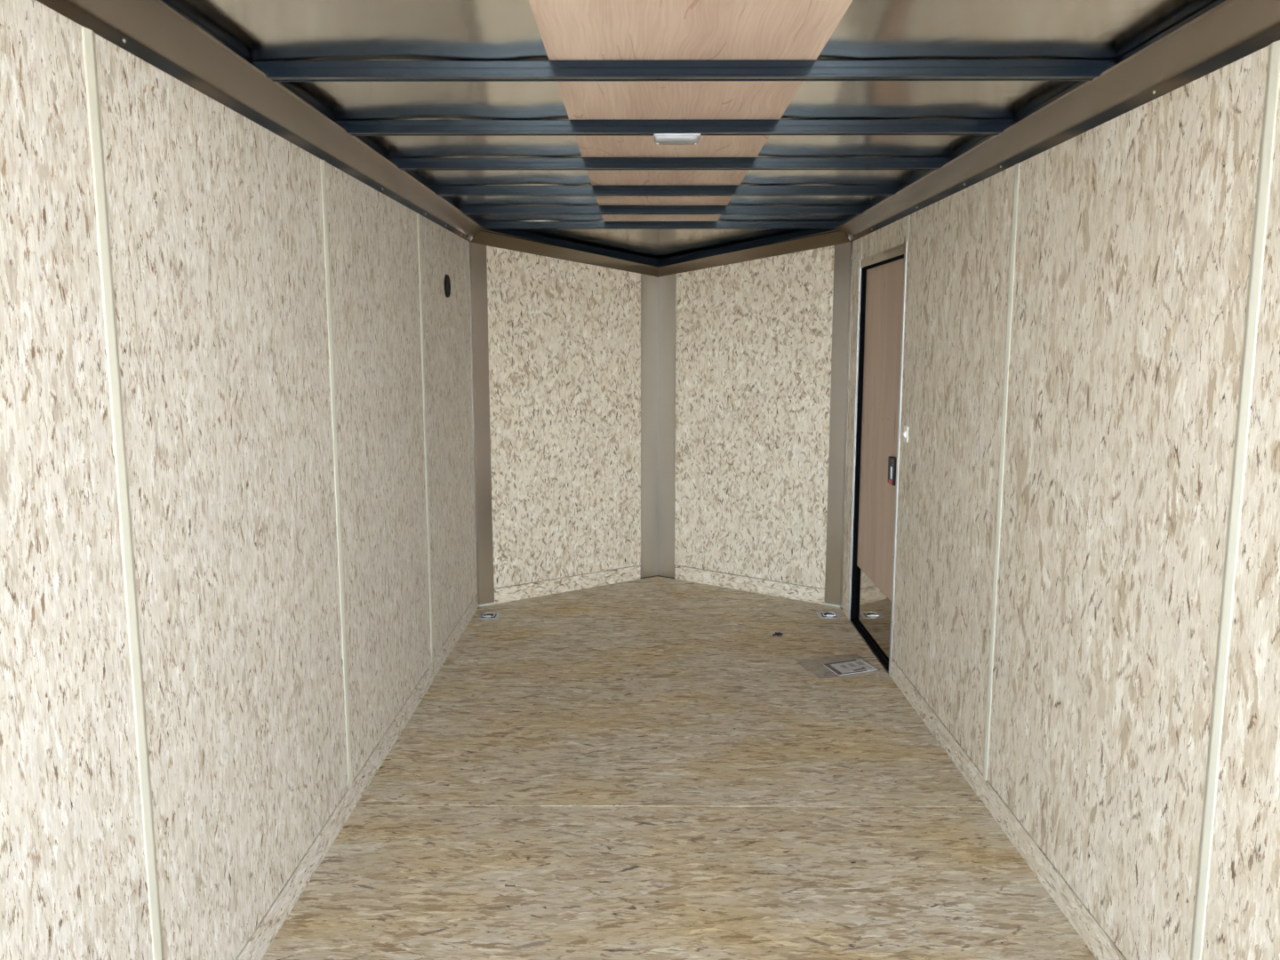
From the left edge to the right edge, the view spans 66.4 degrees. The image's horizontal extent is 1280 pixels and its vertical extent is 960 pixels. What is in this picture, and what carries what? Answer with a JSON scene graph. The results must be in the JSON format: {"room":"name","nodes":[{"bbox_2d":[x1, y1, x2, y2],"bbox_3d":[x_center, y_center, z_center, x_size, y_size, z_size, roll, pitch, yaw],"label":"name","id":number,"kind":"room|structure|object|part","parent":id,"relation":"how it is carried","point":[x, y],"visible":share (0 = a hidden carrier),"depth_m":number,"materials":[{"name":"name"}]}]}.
{"room":"cargo space","nodes":[
{"label":"cargo space","id":0,"kind":"room"},
{"bbox_2d":[0,0,477,959],"bbox_3d":[-0.963,0.112,2.420,0.060,2.271,6.190,0,8,0],"label":"wall","id":1,"kind":"structure","parent":0,"point":[216,223],"depth_m":2.06,"materials":[{"name":"beige wood"}]},
{"bbox_3d":[-0.944,0.248,1.187,0.010,2.008,1.216,0,8,0],"label":"wall panel","id":2,"kind":"part","parent":1,"relation":"part of","materials":[{"name":"beige wood"}]},
{"bbox_2d":[81,26,164,959],"bbox_3d":[-0.933,0.198,1.795,0.006,1.940,0.037,0,8,0],"label":"trim","id":3,"kind":"structure","parent":1,"relation":"attached to","point":[88,36],"depth_m":1.76,"materials":[{"name":"beige plastic"}]},
{"bbox_3d":[-0.938,0.074,2.394,0.010,2.008,1.217,0,8,0],"label":"wall panel","id":4,"kind":"part","parent":1,"relation":"part of","materials":[{"name":"beige wood"}]},
{"bbox_2d":[35,0,484,241],"bbox_3d":[-0.889,-0.887,2.261,0.087,0.074,6.120,0,8,0],"label":"trim","id":5,"kind":"structure","parent":1,"relation":"attached to","point":[152,31],"depth_m":2.20,"materials":[{"name":"brown metal"}]},
{"bbox_2d":[320,159,352,789],"bbox_3d":[-0.927,0.024,3.003,0.006,1.940,0.037,0,8,0],"label":"trim","id":6,"kind":"structure","parent":1,"relation":"attached to","point":[323,162],"depth_m":2.98,"materials":[{"name":"beige plastic"}]},
{"bbox_2d":[235,594,477,959],"bbox_3d":[-0.936,1.120,2.514,0.013,0.088,6.050,0,8,0],"label":"baseboard","id":7,"kind":"structure","parent":1,"relation":"attached to","point":[268,927],"depth_m":3.02,"materials":[{"name":"beige wood"}]},
{"bbox_3d":[-0.932,-0.099,3.604,0.010,2.008,1.222,0,8,0],"label":"wall panel","id":8,"kind":"part","parent":1,"relation":"part of","materials":[{"name":"beige wood"}]},
{"bbox_2d":[160,0,660,267],"bbox_3d":[-0.852,-0.925,2.697,0.969,0.190,6.944,1,8,9],"label":"trim","id":9,"kind":"structure","parent":1,"relation":"attached to","point":[645,260],"depth_m":5.49,"materials":[{"name":"black metal"}]},
{"bbox_2d":[416,213,433,663],"bbox_3d":[-0.922,-0.150,4.215,0.006,1.940,0.037,0,8,0],"label":"trim","id":10,"kind":"structure","parent":1,"relation":"attached to","point":[418,214],"depth_m":4.20,"materials":[{"name":"beige plastic"}]},
{"bbox_2d":[443,274,450,297],"bbox_3d":[-0.917,-0.923,4.655,0.011,0.108,0.108,0,8,0],"label":"air vent","id":11,"kind":"object","parent":1,"relation":"in","point":[447,283],"visible":1,"depth_m":4.64,"materials":[{"name":"black plastic"}]},
{"bbox_3d":[-0.927,-0.274,4.818,0.010,2.008,1.225,0,8,0],"label":"wall panel","id":12,"kind":"part","parent":1,"relation":"part of","materials":[{"name":"beige wood"}]},
{"bbox_2d":[468,241,495,607],"bbox_3d":[-0.893,-0.282,5.443,0.038,2.031,0.147,5,10,32],"label":"trim","id":13,"kind":"structure","parent":1,"relation":"attached to","point":[477,264],"depth_m":5.45,"materials":[{"name":"beige wood"}]},
{"bbox_2d":[470,234,657,608],"bbox_3d":[-0.428,-0.381,5.816,1.348,2.281,0.060,-6,10,-35],"label":"wall","id":14,"kind":"structure","parent":0,"point":[564,336],"depth_m":5.76,"materials":[{"name":"beige wood"}]},
{"bbox_2d":[470,229,658,277],"bbox_3d":[-0.386,-1.302,5.640,1.268,0.209,0.057,-6,10,-35],"label":"trim","id":15,"kind":"structure","parent":14,"relation":"attached to","point":[485,238],"depth_m":5.58,"materials":[{"name":"brown wood"}]},
{"bbox_2d":[493,565,640,603],"bbox_3d":[-0.421,0.629,5.934,1.034,0.088,0.011,-6,10,-35],"label":"baseboard","id":16,"kind":"structure","parent":14,"relation":"attached to","point":[544,588],"depth_m":5.91,"materials":[{"name":"beige wood"}]},
{"bbox_2d":[640,273,676,577],"bbox_3d":[0.114,-0.321,6.135,0.215,1.900,0.079,0,8,0],"label":"trim","id":17,"kind":"structure","parent":14,"relation":"attached to","point":[658,294],"depth_m":6.13,"materials":[{"name":"wood"}]},
{"bbox_2d":[261,576,1096,959],"bbox_3d":[0.099,1.141,2.952,2.160,0.081,6.920,0,8,0],"label":"floor","id":18,"kind":"structure","parent":0,"point":[641,769],"depth_m":3.18,"materials":[{"name":"beige wood"}]},
{"bbox_2d":[476,612,501,619],"bbox_3d":[-0.834,0.744,5.396,0.116,0.013,0.128,0,8,0],"label":"ring","id":19,"kind":"object","parent":18,"relation":"on","point":[482,615],"visible":1,"depth_m":5.38,"materials":[{"name":"metal"}]},
{"bbox_3d":[0.112,0.678,5.960,1.985,0.016,0.713,0,8,0],"label":"panel","id":20,"kind":"part","parent":18,"relation":"part of","materials":[{"name":"beige wood"}]},
{"bbox_3d":[0.108,0.815,5.005,2.060,0.016,1.212,0,8,0],"label":"panel","id":21,"kind":"part","parent":18,"relation":"part of","materials":[{"name":"beige wood"}]},
{"bbox_3d":[0.102,0.987,3.801,2.060,0.017,1.217,0,8,0],"label":"panel","id":22,"kind":"part","parent":18,"relation":"part of","materials":[{"name":"beige wood"}]},
{"bbox_3d":[0.097,1.161,2.594,2.060,0.016,1.217,0,8,0],"label":"panel","id":23,"kind":"part","parent":18,"relation":"part of","materials":[{"name":"beige wood"}]},
{"bbox_2d":[772,632,783,635],"bbox_3d":[0.709,0.792,5.042,0.053,0.020,0.035,1,8,10],"label":"scrap","id":24,"kind":"object","parent":18,"relation":"on","point":[776,633],"visible":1,"depth_m":5.03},
{"bbox_2d":[816,611,841,618],"bbox_3d":[1.044,0.742,5.412,0.116,0.013,0.128,0,8,0],"label":"ring","id":25,"kind":"object","parent":18,"relation":"on","point":[821,614],"visible":1,"depth_m":5.39,"materials":[{"name":"metal"}]},
{"bbox_3d":[0.923,0.863,4.570,0.375,0.011,0.359,0,8,0],"label":"plastic bag","id":26,"kind":"object","parent":18,"relation":"on","visible":0},
{"bbox_2d":[823,658,878,675],"bbox_3d":[0.976,0.869,4.548,0.223,0.003,0.158,-3,9,-21],"label":"booklet","id":27,"kind":"object","parent":26,"relation":"in","point":[853,666],"visible":1,"depth_m":4.54,"materials":[{"name":"white paper"}]},
{"bbox_2d":[165,0,1216,259],"bbox_3d":[0.099,-0.948,2.642,2.120,0.177,6.900,0,8,0],"label":"ceiling","id":28,"kind":"structure","parent":0,"point":[257,29],"depth_m":2.44,"materials":[{"name":"grey metal"}]},
{"bbox_2d":[478,221,843,229],"bbox_3d":[0.110,-1.368,5.243,1.950,0.037,0.041,0,8,0],"label":"bow","id":29,"kind":"object","parent":28,"relation":"attached to","point":[487,225],"visible":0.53,"depth_m":5.22,"materials":[{"name":"black metal"}]},
{"bbox_2d":[456,205,869,214],"bbox_3d":[0.108,-1.280,4.635,1.950,0.037,0.041,0,8,0],"label":"bow","id":30,"kind":"object","parent":28,"relation":"attached to","point":[465,209],"visible":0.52,"depth_m":4.62,"materials":[{"name":"black metal"}]},
{"bbox_2d":[428,184,903,196],"bbox_3d":[0.105,-1.194,4.036,1.950,0.037,0.041,0,8,0],"label":"bow","id":31,"kind":"object","parent":28,"relation":"attached to","point":[766,189],"visible":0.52,"depth_m":4.02,"materials":[{"name":"black metal"}]},
{"bbox_2d":[389,157,950,170],"bbox_3d":[0.102,-1.105,3.417,1.950,0.037,0.041,0,8,0],"label":"bow","id":32,"kind":"object","parent":28,"relation":"attached to","point":[404,164],"visible":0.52,"depth_m":3.40,"materials":[{"name":"black metal"}]},
{"bbox_2d":[336,119,1014,135],"bbox_3d":[0.099,-1.022,2.833,1.950,0.037,0.041,0,8,0],"label":"bow","id":33,"kind":"object","parent":28,"relation":"attached to","point":[630,127],"visible":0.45,"depth_m":2.81,"materials":[{"name":"black metal"}]},
{"bbox_2d":[653,133,700,144],"bbox_3d":[0.107,-0.993,2.854,0.136,0.026,0.065,0,8,0],"label":"dome lamp","id":34,"kind":"object","parent":33,"relation":"attached to","point":[662,139],"visible":1,"depth_m":2.83,"materials":[{"name":"white plastic"}]},
{"bbox_2d":[252,59,1114,81],"bbox_3d":[0.097,-0.936,2.234,1.950,0.037,0.041,0,8,0],"label":"bow","id":35,"kind":"object","parent":28,"relation":"attached to","point":[700,70],"visible":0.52,"depth_m":2.22,"materials":[{"name":"black metal"}]},
{"bbox_2d":[528,0,852,220],"bbox_3d":[0.097,-0.968,2.316,0.606,0.003,5.860,0,8,0],"label":"ceiling panel","id":36,"kind":"object","parent":28,"relation":"attached to","point":[569,29],"visible":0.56,"depth_m":2.20,"materials":[{"name":"beige wood"}]},
{"bbox_2d":[657,234,850,608],"bbox_3d":[0.653,-0.380,5.811,1.348,2.281,0.060,6,10,36],"label":"wall","id":37,"kind":"structure","parent":0,"point":[754,338],"depth_m":5.76,"materials":[{"name":"beige wood"}]},
{"bbox_2d":[674,565,824,604],"bbox_3d":[0.645,0.630,5.929,1.034,0.088,0.011,6,10,36],"label":"baseboard","id":38,"kind":"structure","parent":37,"relation":"attached to","point":[776,588],"depth_m":5.90,"materials":[{"name":"beige wood"}]},
{"bbox_2d":[658,229,850,276],"bbox_3d":[0.610,-1.302,5.636,1.268,0.209,0.057,6,10,36],"label":"trim","id":39,"kind":"structure","parent":37,"relation":"attached to","point":[829,239],"depth_m":5.58,"materials":[{"name":"brown wood"}]},
{"bbox_2d":[842,45,1279,959],"bbox_3d":[1.157,0.113,2.410,0.060,2.271,6.190,0,8,0],"label":"wall","id":40,"kind":"structure","parent":0,"point":[1134,231],"depth_m":2.34,"materials":[{"name":"beige wood"}]},
{"bbox_2d":[824,240,853,607],"bbox_3d":[1.114,-0.281,5.434,0.038,2.031,0.147,-5,10,-32],"label":"trim","id":41,"kind":"structure","parent":40,"relation":"attached to","point":[844,252],"depth_m":5.44,"materials":[{"name":"beige wood"}]},
{"bbox_3d":[1.145,-0.341,5.289,0.010,2.008,0.255,0,8,0],"label":"wall panel","id":42,"kind":"part","parent":40,"relation":"part of","materials":[{"name":"beige wood"}]},
{"bbox_2d":[859,237,862,259],"bbox_3d":[1.136,-1.193,5.036,0.006,0.108,0.037,0,8,0],"label":"trim","id":43,"kind":"structure","parent":40,"relation":"attached to","point":[860,245],"depth_m":5.03,"materials":[{"name":"beige plastic"}]},
{"bbox_2d":[848,242,907,676],"bbox_3d":[1.154,-0.118,4.737,0.048,1.931,0.911,0,8,0],"label":"door","id":44,"kind":"structure","parent":40,"relation":"in","point":[882,296],"depth_m":4.76,"materials":[{"name":"wood"}]},
{"bbox_3d":[1.156,0.830,4.875,0.045,0.016,0.860,0,8,0],"label":"sill","id":45,"kind":"part","parent":44,"relation":"part of","materials":[{"name":"metal"}]},
{"bbox_3d":[1.161,0.661,4.851,0.001,0.298,0.816,0,8,0],"label":"kick plate","id":46,"kind":"part","parent":44,"relation":"part of","materials":[{"name":"brown metal"}]},
{"bbox_3d":[1.169,-0.104,4.738,0.016,1.850,0.826,0,8,0],"label":"panel","id":47,"kind":"part","parent":44,"relation":"part of","materials":[{"name":"brown wood"}]},
{"bbox_3d":[1.142,-0.258,4.711,0.010,2.008,0.907,0,8,0],"label":"wall panel","id":48,"kind":"part","parent":40,"relation":"part of","materials":[{"name":"beige wood"}]},
{"bbox_2d":[902,425,908,442],"bbox_3d":[1.127,-0.196,4.164,0.016,0.068,0.060,0,8,0],"label":"light switch","id":49,"kind":"object","parent":40,"relation":"attached to","point":[905,434],"visible":1,"depth_m":4.15,"materials":[{"name":"white plastic"}]},
{"bbox_2d":[906,215,910,241],"bbox_3d":[1.132,-1.064,4.135,0.006,0.108,0.037,0,8,0],"label":"trim","id":50,"kind":"structure","parent":40,"relation":"attached to","point":[908,216],"depth_m":4.12,"materials":[{"name":"beige plastic"}]},
{"bbox_2d":[656,0,1226,267],"bbox_3d":[1.049,-0.923,2.689,0.969,0.190,6.944,-1,8,-8],"label":"trim","id":51,"kind":"structure","parent":40,"relation":"attached to","point":[676,260],"depth_m":5.32,"materials":[{"name":"black metal"}]},
{"bbox_3d":[1.137,-0.107,3.659,0.010,2.008,1.212,0,8,0],"label":"wall panel","id":52,"kind":"part","parent":40,"relation":"part of","materials":[{"name":"beige wood"}]},
{"bbox_2d":[842,595,1127,959],"bbox_3d":[1.129,1.121,2.505,0.013,0.088,6.050,0,8,0],"label":"baseboard","id":53,"kind":"structure","parent":40,"relation":"attached to","point":[1091,932],"depth_m":2.93,"materials":[{"name":"beige wood"}]},
{"bbox_2d":[983,162,1020,780],"bbox_3d":[1.127,0.016,3.063,0.006,1.940,0.037,0,8,0],"label":"trim","id":54,"kind":"structure","parent":40,"relation":"attached to","point":[1017,165],"depth_m":3.04,"materials":[{"name":"beige plastic"}]},
{"bbox_2d":[837,0,1279,241],"bbox_3d":[1.082,-0.886,2.252,0.087,0.074,6.120,0,8,0],"label":"trim","id":55,"kind":"structure","parent":40,"relation":"attached to","point":[1232,30],"depth_m":2.28,"materials":[{"name":"brown metal"}]},
{"bbox_3d":[1.132,0.065,2.459,0.010,2.008,1.207,0,8,0],"label":"wall panel","id":56,"kind":"part","parent":40,"relation":"part of","materials":[{"name":"beige wood"}]},
{"bbox_2d":[1189,40,1279,959],"bbox_3d":[1.121,0.188,1.865,0.006,1.940,0.037,0,8,0],"label":"trim","id":57,"kind":"structure","parent":40,"relation":"attached to","point":[1273,70],"depth_m":1.83,"materials":[{"name":"beige plastic"}]},
{"bbox_3d":[1.126,0.238,1.257,0.010,2.008,1.216,0,8,0],"label":"wall panel","id":58,"kind":"part","parent":40,"relation":"part of","materials":[{"name":"beige wood"}]}
]}

